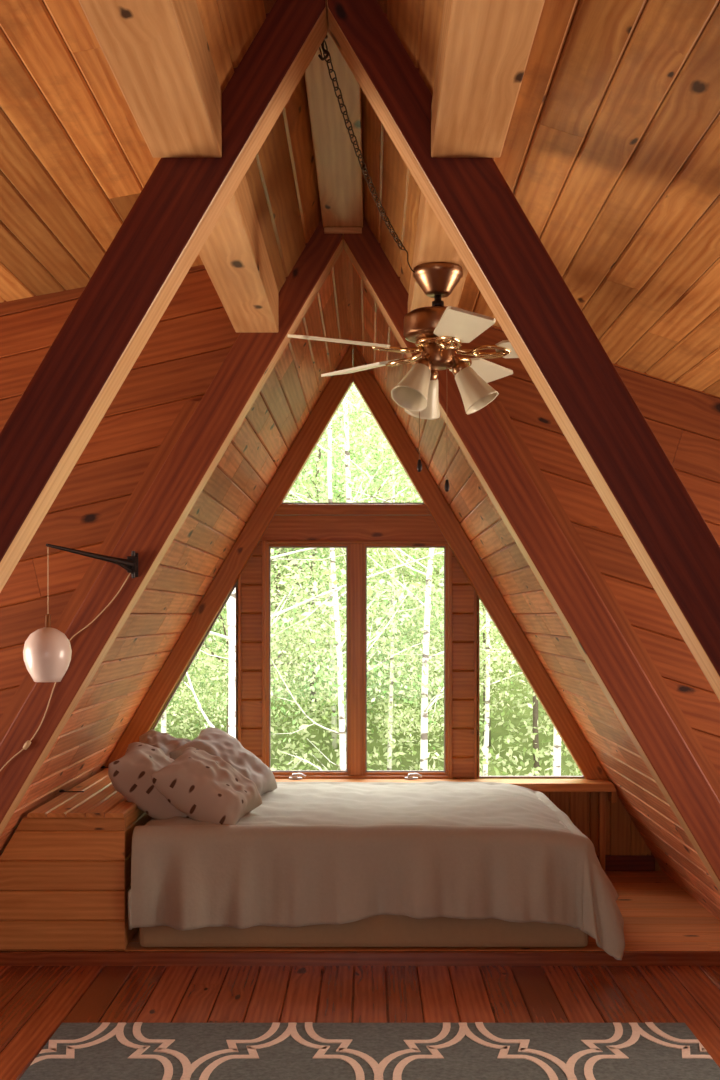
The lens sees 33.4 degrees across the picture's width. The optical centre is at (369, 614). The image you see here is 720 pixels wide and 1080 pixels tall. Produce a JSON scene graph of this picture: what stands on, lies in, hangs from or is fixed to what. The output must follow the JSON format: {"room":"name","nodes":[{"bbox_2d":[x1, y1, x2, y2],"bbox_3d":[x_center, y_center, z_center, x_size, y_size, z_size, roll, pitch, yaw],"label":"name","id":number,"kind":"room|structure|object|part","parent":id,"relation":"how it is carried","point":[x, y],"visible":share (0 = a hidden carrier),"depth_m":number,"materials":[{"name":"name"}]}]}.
{"room":"attic bedroom","nodes":[
{"label":"attic bedroom","id":0,"kind":"room"},
{"bbox_2d":[0,0,203,302],"bbox_3d":[-1.687,-1.129,0.998,2.430,0.482,6.996,0,0,0],"label":"ceiling","id":1,"kind":"structure","parent":0,"point":[75,158],"depth_m":3.31,"materials":[{"name":"brown wood"}]},
{"bbox_2d":[0,253,349,855],"bbox_3d":[-1.049,-0.028,5.898,1.890,3.195,2.604,0,0,0],"label":"ceiling","id":2,"kind":"structure","parent":0,"point":[295,385],"depth_m":5.91,"materials":[{"name":"brown wood"}]},
{"bbox_2d":[196,0,275,92],"bbox_3d":[-0.277,-1.342,0.630,0.223,0.354,4.260,0,0,0],"label":"ceiling","id":3,"kind":"structure","parent":0,"point":[230,27],"depth_m":2.62,"materials":[{"name":"brown wood"}]},
{"bbox_2d":[245,74,321,291],"bbox_3d":[-0.277,-1.342,3.678,0.223,0.354,1.576,0,0,0],"label":"ceiling","id":4,"kind":"structure","parent":0,"point":[282,182],"depth_m":3.73,"materials":[{"name":"brown wood"}]},
{"bbox_2d":[342,248,355,344],"bbox_3d":[-0.100,-1.554,5.898,0.400,0.352,2.604,0,0,0],"label":"ceiling","id":5,"kind":"structure","parent":0,"point":[348,274],"depth_m":5.95,"materials":[{"name":"brown wood"}]},
{"bbox_2d":[0,966,719,1079],"bbox_3d":[-0.100,1.591,1.445,5.600,0.042,7.890,0,0,0],"label":"floor","id":6,"kind":"structure","parent":0,"point":[35,1001],"depth_m":4.94,"materials":[{"name":"brown wood"}]},
{"bbox_2d":[0,0,327,592],"bbox_3d":[-1.057,-0.066,2.825,1.913,3.272,0.130,0,0,0],"label":"beam","id":7,"kind":"structure","parent":6,"relation":"on","point":[182,200],"depth_m":2.76,"materials":[{"name":"brown wood"}]},
{"bbox_2d":[78,0,221,157],"bbox_3d":[-0.420,-1.198,0.629,0.160,0.295,4.259,0,0,0],"label":"purlin","id":8,"kind":"object","parent":7,"relation":"attached to","point":[157,52],"visible":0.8,"depth_m":2.35,"materials":[{"name":"brown wood"}]},
{"bbox_2d":[199,175,278,332],"bbox_3d":[-0.420,-1.198,3.678,0.160,0.295,1.574,0,0,0],"label":"purlin","id":9,"kind":"object","parent":7,"relation":"attached to","point":[234,255],"visible":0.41,"depth_m":3.69,"materials":[{"name":"brown wood"}]},
{"bbox_2d":[304,27,362,227],"bbox_3d":[-0.100,-1.515,3.678,0.150,0.150,1.574,0,0,0],"label":"ridge beam","id":10,"kind":"structure","parent":7,"relation":"attached to","point":[339,172],"depth_m":3.62,"materials":[{"name":"brown wood"}]},
{"bbox_2d":[324,227,361,233],"bbox_3d":[-0.100,-1.428,4.455,0.140,0.020,0.018,0,0,0],"label":"cleat","id":11,"kind":"object","parent":10,"relation":"attached to","point":[327,230],"visible":1,"depth_m":4.45,"materials":[{"name":"brown wood"}]},
{"bbox_2d":[318,35,414,272],"bbox_3d":[-0.007,-1.252,3.264,0.047,0.444,0.771,0,0,20],"label":"chain","id":12,"kind":"object","parent":10,"relation":"hanging from","point":[325,51],"visible":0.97,"depth_m":3.21,"materials":[{"name":"brown metal"}]},
{"bbox_2d":[0,219,343,835],"bbox_3d":[-1.057,-0.066,4.531,1.913,3.272,0.130,0,0,0],"label":"beam","id":13,"kind":"structure","parent":6,"relation":"on","point":[252,358],"depth_m":4.47,"materials":[{"name":"brown wood"}]},
{"bbox_2d":[0,544,137,770],"bbox_3d":[-1.140,0.198,4.185,0.561,0.870,0.566,0,0,0],"label":"pendant lamp","id":14,"kind":"object","parent":13,"relation":"hanging from","point":[47,652],"visible":1,"depth_m":3.94,"materials":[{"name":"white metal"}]},
{"bbox_2d":[23,740,30,749],"bbox_3d":[-1.274,0.483,4.458,0.032,0.035,0.020,0,0,0],"label":"switch","id":15,"kind":"object","parent":14,"relation":"attached to","point":[27,744],"depth_m":4.45,"materials":[{"name":"gold metal"}]},
{"bbox_3d":[-1.070,0.131,3.980,0.157,0.180,0.157,0,0,0],"label":"glass globe","id":16,"kind":"part","parent":14,"relation":"part of"},
{"bbox_2d":[45,614,50,626],"bbox_3d":[-1.068,0.023,3.980,0.024,0.052,0.024,0,0,0],"label":"socket","id":17,"kind":"object","parent":14,"relation":"attached to","point":[47,617],"depth_m":3.97,"materials":[{"name":"gold metal"}]},
{"bbox_3d":[-0.965,-0.194,4.212,0.039,0.087,0.511,0,0,21],"label":"swing arm","id":18,"kind":"part","parent":14,"relation":"part of","materials":[{"name":"black metal"}]},
{"bbox_2d":[19,1022,719,1079],"bbox_3d":[0.013,1.563,3.397,2.386,0.014,2.395,0,0,0],"label":"area rug","id":19,"kind":"object","parent":6,"relation":"on","point":[137,1050],"visible":1,"depth_m":4.26,"materials":[{"name":"grey fabric"}]},
{"bbox_2d":[327,0,719,700],"bbox_3d":[0.857,-0.066,2.825,1.913,3.272,0.130,0,0,0],"label":"beam","id":20,"kind":"structure","parent":6,"relation":"on","point":[471,199],"depth_m":2.76,"materials":[{"name":"brown wood"}]},
{"bbox_2d":[408,158,493,312],"bbox_3d":[0.220,-1.107,3.678,0.160,0.115,1.574,0,0,0],"label":"purlin","id":21,"kind":"object","parent":20,"relation":"attached to","point":[432,243],"visible":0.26,"depth_m":3.50,"materials":[{"name":"brown wood"}]},
{"bbox_2d":[287,262,518,491],"bbox_3d":[0.218,-0.712,3.625,0.917,0.677,0.912,0,0,0],"label":"ceiling fan","id":22,"kind":"object","parent":21,"relation":"hanging from","point":[436,330],"visible":1,"depth_m":3.59,"materials":[{"name":"gold metal"}]},
{"bbox_3d":[-0.083,-0.798,3.499,0.293,0.038,0.134,0,0,-26],"label":"blade","id":23,"kind":"part","parent":22,"relation":"part of","materials":[{"name":"white wood"}]},
{"bbox_3d":[-0.017,-0.798,3.871,0.134,0.038,0.293,0,0,-44],"label":"blade","id":24,"kind":"part","parent":22,"relation":"part of","materials":[{"name":"white wood"}]},
{"bbox_3d":[0.122,-0.677,3.549,0.120,0.142,0.123,0,0,0],"label":"lamp shade","id":25,"kind":"part","parent":22,"relation":"part of","materials":[{"name":"white glass"}]},
{"bbox_3d":[0.148,-0.448,3.600,0.016,0.038,0.016,0,0,0],"label":"pull knob","id":26,"kind":"part","parent":22,"relation":"part of","materials":[{"name":"black metal"}]},
{"bbox_3d":[0.151,-0.606,3.605,0.002,0.318,0.013,0,0,30],"label":"pull chain","id":27,"kind":"part","parent":22,"relation":"part of","materials":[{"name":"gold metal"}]},
{"bbox_3d":[0.164,-0.677,3.753,0.114,0.142,0.131,0,0,0],"label":"lamp shade","id":28,"kind":"part","parent":22,"relation":"part of","materials":[{"name":"white glass"}]},
{"bbox_3d":[0.163,-0.753,3.593,0.061,0.066,0.063,0,0,0],"label":"light arm","id":29,"kind":"part","parent":22,"relation":"part of","materials":[{"name":"gold metal"}]},
{"bbox_3d":[0.184,-0.753,3.698,0.053,0.065,0.070,0,0,0],"label":"light arm","id":30,"kind":"part","parent":22,"relation":"part of","materials":[{"name":"gold metal"}]},
{"bbox_3d":[0.232,-0.390,3.620,0.015,0.038,0.016,0,0,0],"label":"pull knob","id":31,"kind":"part","parent":22,"relation":"part of","materials":[{"name":"black metal"}]},
{"bbox_3d":[0.265,-0.753,3.626,0.070,0.066,0.053,0,0,0],"label":"light arm","id":32,"kind":"part","parent":22,"relation":"part of","materials":[{"name":"gold metal"}]},
{"bbox_3d":[0.251,-0.798,3.322,0.134,0.038,0.293,0,0,-8],"label":"blade","id":33,"kind":"part","parent":22,"relation":"part of","materials":[{"name":"white wood"}]},
{"bbox_3d":[0.322,-0.677,3.612,0.132,0.142,0.114,0,0,0],"label":"lamp shade","id":34,"kind":"part","parent":22,"relation":"part of","materials":[{"name":"white glass"}]},
{"bbox_3d":[0.357,-0.798,3.924,0.134,0.038,0.293,0,0,28],"label":"blade","id":35,"kind":"part","parent":22,"relation":"part of","materials":[{"name":"white wood"}]},
{"bbox_3d":[0.522,-0.798,3.584,0.293,0.038,0.134,0,0,10],"label":"blade","id":36,"kind":"part","parent":22,"relation":"part of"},
{"bbox_2d":[431,0,544,157],"bbox_3d":[0.220,-1.107,0.629,0.160,0.115,4.259,0,0,0],"label":"purlin","id":37,"kind":"object","parent":20,"relation":"attached to","point":[485,46],"visible":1,"depth_m":2.33,"materials":[{"name":"brown wood"}]},
{"bbox_2d":[343,217,719,890],"bbox_3d":[0.857,-0.066,4.531,1.913,3.272,0.130,0,0,0],"label":"beam","id":38,"kind":"structure","parent":6,"relation":"on","point":[479,435],"depth_m":4.47,"materials":[{"name":"brown wood"}]},
{"bbox_2d":[0,265,719,775],"bbox_3d":[-0.100,0.085,4.516,5.500,2.970,0.030,0,0,0],"label":"wall","id":39,"kind":"structure","parent":0,"point":[195,334],"depth_m":4.50,"materials":[{"name":"red wood"}]},
{"bbox_2d":[0,401,199,742],"bbox_3d":[-1.352,0.386,4.492,1.443,2.369,0.017,0,0,0],"label":"wooden beam","id":40,"kind":"structure","parent":39,"relation":"attached to","point":[189,407],"depth_m":4.48,"materials":[{"name":"red wood"}]},
{"bbox_2d":[488,401,719,800],"bbox_3d":[1.152,0.386,4.492,1.443,2.369,0.017,0,0,0],"label":"wooden beam","id":41,"kind":"structure","parent":39,"relation":"attached to","point":[521,449],"depth_m":4.48,"materials":[{"name":"red wood"}]},
{"bbox_2d":[0,871,719,950],"bbox_3d":[-0.100,1.526,6.350,4.200,0.032,1.900,0,0,0],"label":"platform","id":42,"kind":"structure","parent":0,"point":[657,913],"depth_m":5.80,"materials":[{"name":"brown wood"}]},
{"bbox_2d":[0,766,151,949],"bbox_3d":[-1.502,1.190,6.211,0.805,0.631,1.678,0,0,0],"label":"storage bench","id":43,"kind":"object","parent":42,"relation":"on","point":[65,869],"visible":0.7,"depth_m":5.38,"materials":[{"name":"brown wood"}]},
{"bbox_3d":[-1.502,1.208,5.398,0.805,0.597,0.032,0,0,0],"label":"panel","id":44,"kind":"part","parent":43,"relation":"part of","materials":[{"name":"brown wood"}]},
{"bbox_3d":[-1.319,0.897,6.211,0.431,0.020,1.678,0,0,0],"label":"lid","id":45,"kind":"part","parent":43,"relation":"part of","materials":[{"name":"brown wood"}]},
{"bbox_3d":[-1.118,1.208,6.225,0.032,0.595,1.620,0,0,0],"label":"panel","id":46,"kind":"part","parent":43,"relation":"part of","materials":[{"name":"brown wood"}]},
{"bbox_2d":[139,729,191,757],"bbox_3d":[-1.065,0.765,6.350,0.385,0.309,0.326,0,0,-7],"label":"pillow","id":47,"kind":"object","parent":43,"relation":"on","point":[166,742],"visible":0.27,"depth_m":6.33,"materials":[{"name":"white fabric"}]},
{"bbox_2d":[0,951,719,969],"bbox_3d":[-0.100,1.555,6.335,4.200,0.090,1.930,0,0,0],"label":"trim","id":48,"kind":"structure","parent":42,"relation":"attached to","point":[7,958],"depth_m":5.37,"materials":[{"name":"brown wood"}]},
{"bbox_2d":[139,798,588,946],"bbox_3d":[-0.028,1.258,6.105,2.035,0.495,1.390,0,0,0],"label":"mattress","id":49,"kind":"object","parent":42,"relation":"on","point":[378,930],"visible":0.18,"depth_m":5.41,"materials":[{"name":"fabric"}]},
{"bbox_2d":[108,742,189,818],"bbox_3d":[-1.023,0.825,5.800,0.436,0.396,0.381,0,0,-4],"label":"pillow","id":50,"kind":"object","parent":49,"relation":"on","point":[130,775],"visible":0.69,"depth_m":5.63,"materials":[{"name":"fabric"}]},
{"bbox_2d":[169,727,276,795],"bbox_3d":[-0.766,0.820,6.320,0.485,0.433,0.394,0,0,8],"label":"pillow","id":51,"kind":"object","parent":49,"relation":"on","point":[215,741],"visible":0.44,"depth_m":6.28,"materials":[{"name":"white fabric"}]},
{"bbox_2d":[128,781,624,959],"bbox_3d":[0.051,1.225,6.103,2.261,0.578,1.683,0,0,0],"label":"duvet","id":52,"kind":"object","parent":49,"relation":"on","point":[311,853],"visible":0.88,"depth_m":5.37,"materials":[{"name":"fabric"}]},
{"bbox_2d":[151,747,261,824],"bbox_3d":[-0.765,0.827,5.660,0.447,0.382,0.353,0,0,8],"label":"pillow","id":53,"kind":"object","parent":52,"relation":"on","point":[201,785],"visible":0.88,"depth_m":5.52,"materials":[{"name":"white fabric"}]},
{"bbox_2d":[361,89,420,293],"bbox_3d":[0.077,-1.342,3.678,0.223,0.354,1.576,0,0,0],"label":"ceiling","id":54,"kind":"structure","parent":0,"point":[398,192],"depth_m":3.77,"materials":[{"name":"brown wood"}]},
{"bbox_2d":[377,0,443,95],"bbox_3d":[0.077,-1.342,0.630,0.223,0.354,4.260,0,0,0],"label":"ceiling","id":55,"kind":"structure","parent":0,"point":[416,23],"depth_m":2.62,"materials":[{"name":"brown wood"}]},
{"bbox_2d":[234,504,661,870],"bbox_3d":[-0.100,0.439,7.100,3.708,2.183,0.080,0,0,0],"label":"wall","id":56,"kind":"structure","parent":0,"point":[291,522],"depth_m":7.09,"materials":[{"name":"brown wood"}]},
{"bbox_2d":[150,574,240,742],"bbox_3d":[-1.130,0.345,7.109,0.737,1.296,0.082,0,0,0],"label":"window","id":57,"kind":"structure","parent":56,"relation":"in","point":[238,583],"depth_m":7.09,"materials":[{"name":"brown wood"}]},
{"bbox_3d":[-1.130,0.345,7.109,0.737,1.296,0.082,0,0,0],"label":"frame","id":58,"kind":"part","parent":57,"relation":"part of","materials":[{"name":"brown wood"}]},
{"bbox_2d":[102,344,352,769],"bbox_3d":[-0.853,-0.316,7.075,1.504,2.573,0.090,0,0,0],"label":"beam","id":59,"kind":"structure","parent":56,"relation":"attached to","point":[338,386],"depth_m":7.03,"materials":[{"name":"brown wood"}]},
{"bbox_2d":[282,502,423,503],"bbox_3d":[-0.079,-1.051,7.109,1.004,0.839,0.082,0,0,0],"label":"windowsill","id":60,"kind":"structure","parent":56,"relation":"in","point":[283,502],"depth_m":7.10,"materials":[{"name":"brown wood"}]},
{"bbox_2d":[262,541,451,778],"bbox_3d":[-0.075,0.266,7.086,1.120,1.406,0.148,0,0,0],"label":"window","id":61,"kind":"structure","parent":56,"relation":"in","point":[356,551],"depth_m":7.08,"materials":[{"name":"brown wood"}]},
{"bbox_3d":[-0.426,0.944,7.034,0.103,0.041,0.044,0,0,0],"label":"crank handle","id":62,"kind":"part","parent":61,"relation":"part of","materials":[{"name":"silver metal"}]},
{"bbox_3d":[-0.365,0.262,7.106,0.499,1.370,0.048,0,0,0],"label":"sash","id":63,"kind":"part","parent":61,"relation":"part of","materials":[{"name":"brown wood"}]},
{"bbox_3d":[0.210,0.262,7.106,0.508,1.370,0.048,0,0,0],"label":"sash","id":64,"kind":"part","parent":61,"relation":"part of","materials":[{"name":"brown wood"}]},
{"bbox_3d":[0.254,0.944,7.034,0.103,0.041,0.044,0,0,0],"label":"crank handle","id":65,"kind":"part","parent":61,"relation":"part of","materials":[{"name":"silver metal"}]},
{"bbox_2d":[275,779,616,871],"bbox_3d":[0.169,1.236,6.957,2.498,0.547,0.194,0,0,0],"label":"window sill","id":66,"kind":"structure","parent":56,"relation":"attached to","point":[601,786],"depth_m":6.93,"materials":[{"name":"brown wood"}]},
{"bbox_3d":[1.343,1.261,6.945,0.034,0.498,0.030,0,0,0],"label":"post","id":67,"kind":"part","parent":66,"relation":"part of","materials":[{"name":"brown wood"}]},
{"bbox_2d":[353,344,608,779],"bbox_3d":[0.653,-0.316,7.075,1.504,2.573,0.090,0,0,0],"label":"beam","id":68,"kind":"structure","parent":56,"relation":"attached to","point":[364,381],"depth_m":7.03,"materials":[{"name":"brown wood"}]},
{"bbox_2d":[474,589,584,778],"bbox_3d":[0.995,0.358,7.109,0.763,1.263,0.082,0,0,0],"label":"window frame","id":69,"kind":"structure","parent":56,"relation":"in","point":[475,592],"depth_m":7.09,"materials":[{"name":"brown wood"}]},
{"bbox_3d":[0.995,0.358,7.109,0.763,1.263,0.082,0,0,0],"label":"frame","id":70,"kind":"part","parent":69,"relation":"part of","materials":[{"name":"brown wood"}]},
{"bbox_2d":[596,855,654,870],"bbox_3d":[0.290,1.465,7.080,2.780,0.090,0.019,0,0,0],"label":"baseboard","id":71,"kind":"structure","parent":56,"relation":"attached to","point":[612,862],"depth_m":7.07,"materials":[{"name":"brown wood"}]},
{"bbox_2d":[352,263,719,920],"bbox_3d":[0.849,-0.028,5.898,1.890,3.195,2.604,0,0,0],"label":"ceiling","id":72,"kind":"structure","parent":0,"point":[637,789],"depth_m":6.08,"materials":[{"name":"brown wood"}]},
{"bbox_2d":[458,0,719,396],"bbox_3d":[1.486,-0.778,0.998,2.427,0.792,6.996,0,0,0],"label":"ceiling","id":73,"kind":"structure","parent":0,"point":[610,153],"depth_m":2.84,"materials":[{"name":"brown wood"}]},
{"label":"outside","id":74,"kind":"structure","parent":0,"visible":0},
{"bbox_2d":[154,406,582,775],"bbox_3d":[-0.100,-4.335,41.500,90.000,19.393,67.000,0,0,0],"label":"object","id":75,"kind":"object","parent":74,"point":[500,730],"depth_m":23.28,"materials":[{"name":"green plant"}]},
{"bbox_2d":[160,635,227,737],"bbox_3d":[-4.374,-0.159,19.532,4.410,7.219,4.541,0,0,-34],"label":"tree","id":76,"kind":"object","parent":75,"relation":"on","point":[195,671],"visible":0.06,"depth_m":19.39,"materials":[{"name":"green plant"}]},
{"bbox_2d":[166,611,227,736],"bbox_3d":[-3.752,-0.875,22.779,3.580,7.321,4.128,0,0,21],"label":"tree","id":77,"kind":"object","parent":75,"relation":"on","point":[220,650],"visible":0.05,"depth_m":22.76,"materials":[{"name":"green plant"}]},
{"bbox_2d":[159,498,344,735],"bbox_3d":[-3.101,-0.658,18.638,5.257,8.605,5.414,0,0,39],"label":"tree","id":78,"kind":"object","parent":75,"relation":"on","point":[162,723],"visible":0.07,"depth_m":18.65,"materials":[{"name":"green plant"}]},
{"bbox_2d":[159,387,403,753],"bbox_3d":[-2.088,-1.218,18.763,5.887,9.636,6.062,0,0,19],"label":"tree","id":79,"kind":"object","parent":75,"relation":"on","point":[328,619],"visible":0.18,"depth_m":18.24,"materials":[{"name":"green plant"}]},
{"bbox_2d":[201,385,442,711],"bbox_3d":[-0.917,-2.899,24.887,6.414,9.898,5.975,0,0,-21],"label":"tree","id":80,"kind":"object","parent":75,"relation":"on","point":[320,449],"visible":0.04,"depth_m":24.30,"materials":[{"name":"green plant"}]},
{"bbox_2d":[218,386,440,748],"bbox_3d":[-0.619,-1.702,22.471,4.165,8.647,4.976,0,0,23],"label":"tree","id":81,"kind":"object","parent":75,"relation":"on","point":[334,735],"visible":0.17,"depth_m":22.35,"materials":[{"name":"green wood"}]},
{"bbox_2d":[182,383,480,714],"bbox_3d":[-0.389,-2.367,17.203,5.768,12.310,4.845,0,0,-34],"label":"birch tree","id":82,"kind":"object","parent":75,"relation":"on","point":[349,498],"visible":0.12,"depth_m":16.96,"materials":[{"name":"green plant"}]},
{"bbox_2d":[167,386,502,769],"bbox_3d":[-1.715,-0.267,11.870,6.429,10.891,7.654,0,0,-25],"label":"birch tree","id":83,"kind":"object","parent":75,"relation":"on","point":[231,603],"visible":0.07,"depth_m":12.08,"materials":[{"name":"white plant"}]},
{"bbox_2d":[288,426,386,557],"bbox_3d":[-3.161,-6.373,34.729,5.911,11.037,8.417,0,0,-22],"label":"tree","id":84,"kind":"object","parent":75,"relation":"on","point":[340,426],"visible":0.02,"depth_m":32.76,"materials":[{"name":"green plant"}]},
{"bbox_2d":[271,454,405,601],"bbox_3d":[-3.371,-5.352,28.995,8.663,11.632,6.084,0,0,-25],"label":"tree","id":85,"kind":"object","parent":75,"relation":"on","point":[313,454],"visible":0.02,"depth_m":28.80,"materials":[{"name":"green plant"}]},
{"bbox_2d":[196,385,482,769],"bbox_3d":[-0.279,-0.100,13.903,4.109,9.683,3.810,0,0,41],"label":"birch tree","id":86,"kind":"object","parent":75,"relation":"on","point":[341,675],"visible":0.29,"depth_m":13.79,"materials":[{"name":"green plant"}]},
{"bbox_2d":[272,439,411,628],"bbox_3d":[-2.852,-5.228,29.131,6.815,11.289,7.316,0,0,-22],"label":"tree","id":87,"kind":"object","parent":75,"relation":"on","point":[276,578],"visible":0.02,"depth_m":28.80,"materials":[{"name":"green plant"}]},
{"bbox_2d":[303,393,388,482],"bbox_3d":[-4.187,-10.405,39.984,11.936,15.652,8.382,0,0,10],"label":"tree","id":88,"kind":"object","parent":75,"relation":"on","point":[356,393],"visible":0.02,"depth_m":37.62,"materials":[{"name":"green plant"}]},
{"bbox_2d":[286,415,409,501],"bbox_3d":[1.445,-7.415,35.316,8.996,11.797,6.318,0,0,-16],"label":"tree","id":89,"kind":"object","parent":75,"relation":"on","point":[356,415],"visible":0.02,"depth_m":35.14,"materials":[{"name":"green plant"}]},
{"bbox_2d":[282,394,421,585],"bbox_3d":[-1.063,-6.808,33.450,5.971,12.210,6.884,0,0,-36],"label":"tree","id":90,"kind":"object","parent":75,"relation":"on","point":[352,394],"visible":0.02,"depth_m":33.06,"materials":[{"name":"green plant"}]},
{"bbox_2d":[284,392,423,623],"bbox_3d":[-0.469,-4.376,28.293,5.435,9.474,5.278,0,0,13],"label":"tree","id":91,"kind":"object","parent":75,"relation":"on","point":[355,392],"visible":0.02,"depth_m":27.57,"materials":[{"name":"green plant"}]},
{"bbox_2d":[155,457,581,775],"bbox_3d":[-0.096,-0.941,29.017,28.683,12.644,34.195,0,0,0],"label":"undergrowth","id":92,"kind":"object","parent":75,"relation":"on","point":[507,739],"visible":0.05,"depth_m":21.48,"materials":[{"name":"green plant"}]},
{"bbox_2d":[332,440,404,499],"bbox_3d":[2.490,-7.156,35.212,8.209,11.022,5.765,0,0,-1],"label":"tree","id":93,"kind":"object","parent":75,"relation":"on","point":[336,440],"visible":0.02,"depth_m":35.32,"materials":[{"name":"green plant"}]},
{"bbox_2d":[321,391,443,636],"bbox_3d":[1.532,-4.492,26.658,5.693,10.220,5.862,0,0,28],"label":"tree","id":94,"kind":"object","parent":75,"relation":"on","point":[341,487],"visible":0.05,"depth_m":25.66,"materials":[{"name":"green plant"}]},
{"bbox_2d":[366,439,409,501],"bbox_3d":[3.292,-6.601,29.343,7.160,12.854,7.374,0,0,2],"label":"tree","id":95,"kind":"object","parent":75,"relation":"on","point":[381,439],"visible":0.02,"depth_m":30.90,"materials":[{"name":"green plant"}]},
{"bbox_2d":[272,386,523,769],"bbox_3d":[0.418,-0.441,19.826,4.457,7.295,4.590,0,0,11],"label":"tree","id":96,"kind":"object","parent":75,"relation":"on","point":[392,683],"visible":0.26,"depth_m":19.67,"materials":[{"name":"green plant"}]},
{"bbox_2d":[285,389,515,769],"bbox_3d":[0.720,-1.106,15.097,4.191,10.652,4.520,0,0,-17],"label":"birch tree","id":97,"kind":"object","parent":75,"relation":"on","point":[425,706],"visible":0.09,"depth_m":14.94,"materials":[{"name":"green plant"}]},
{"bbox_2d":[307,396,497,746],"bbox_3d":[2.292,-2.604,21.937,6.010,10.160,6.541,0,0,24],"label":"tree","id":98,"kind":"object","parent":75,"relation":"on","point":[390,461],"visible":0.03,"depth_m":21.05,"materials":[{"name":"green plant"}]},
{"bbox_2d":[373,549,501,682],"bbox_3d":[4.184,-3.321,23.215,7.902,10.362,5.549,0,0,29],"label":"tree","id":99,"kind":"object","parent":75,"relation":"on","point":[396,549],"visible":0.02,"depth_m":23.18,"materials":[{"name":"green plant"}]},
{"bbox_2d":[331,447,560,775],"bbox_3d":[2.306,-1.908,16.124,4.472,11.364,5.325,0,0,33],"label":"birch tree","id":100,"kind":"object","parent":75,"relation":"on","point":[556,738],"visible":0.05,"depth_m":15.85,"materials":[{"name":"green plant"}]},
{"bbox_2d":[367,472,532,775],"bbox_3d":[1.771,-0.313,17.983,4.587,7.508,4.724,0,0,-29],"label":"tree","id":101,"kind":"object","parent":75,"relation":"on","point":[487,682],"visible":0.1,"depth_m":17.87,"materials":[{"name":"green plant"}]},
{"bbox_2d":[392,548,539,775],"bbox_3d":[2.855,-0.961,20.031,4.921,7.822,4.779,0,0,9],"label":"tree","id":102,"kind":"object","parent":75,"relation":"on","point":[535,706],"visible":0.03,"depth_m":20.05,"materials":[{"name":"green plant"}]},
{"bbox_2d":[482,621,544,743],"bbox_3d":[4.444,-1.458,17.946,6.157,9.787,5.979,0,0,1],"label":"tree","id":103,"kind":"object","parent":75,"relation":"on","point":[507,657],"visible":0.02,"depth_m":16.43,"materials":[{"name":"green plant"}]}
]}

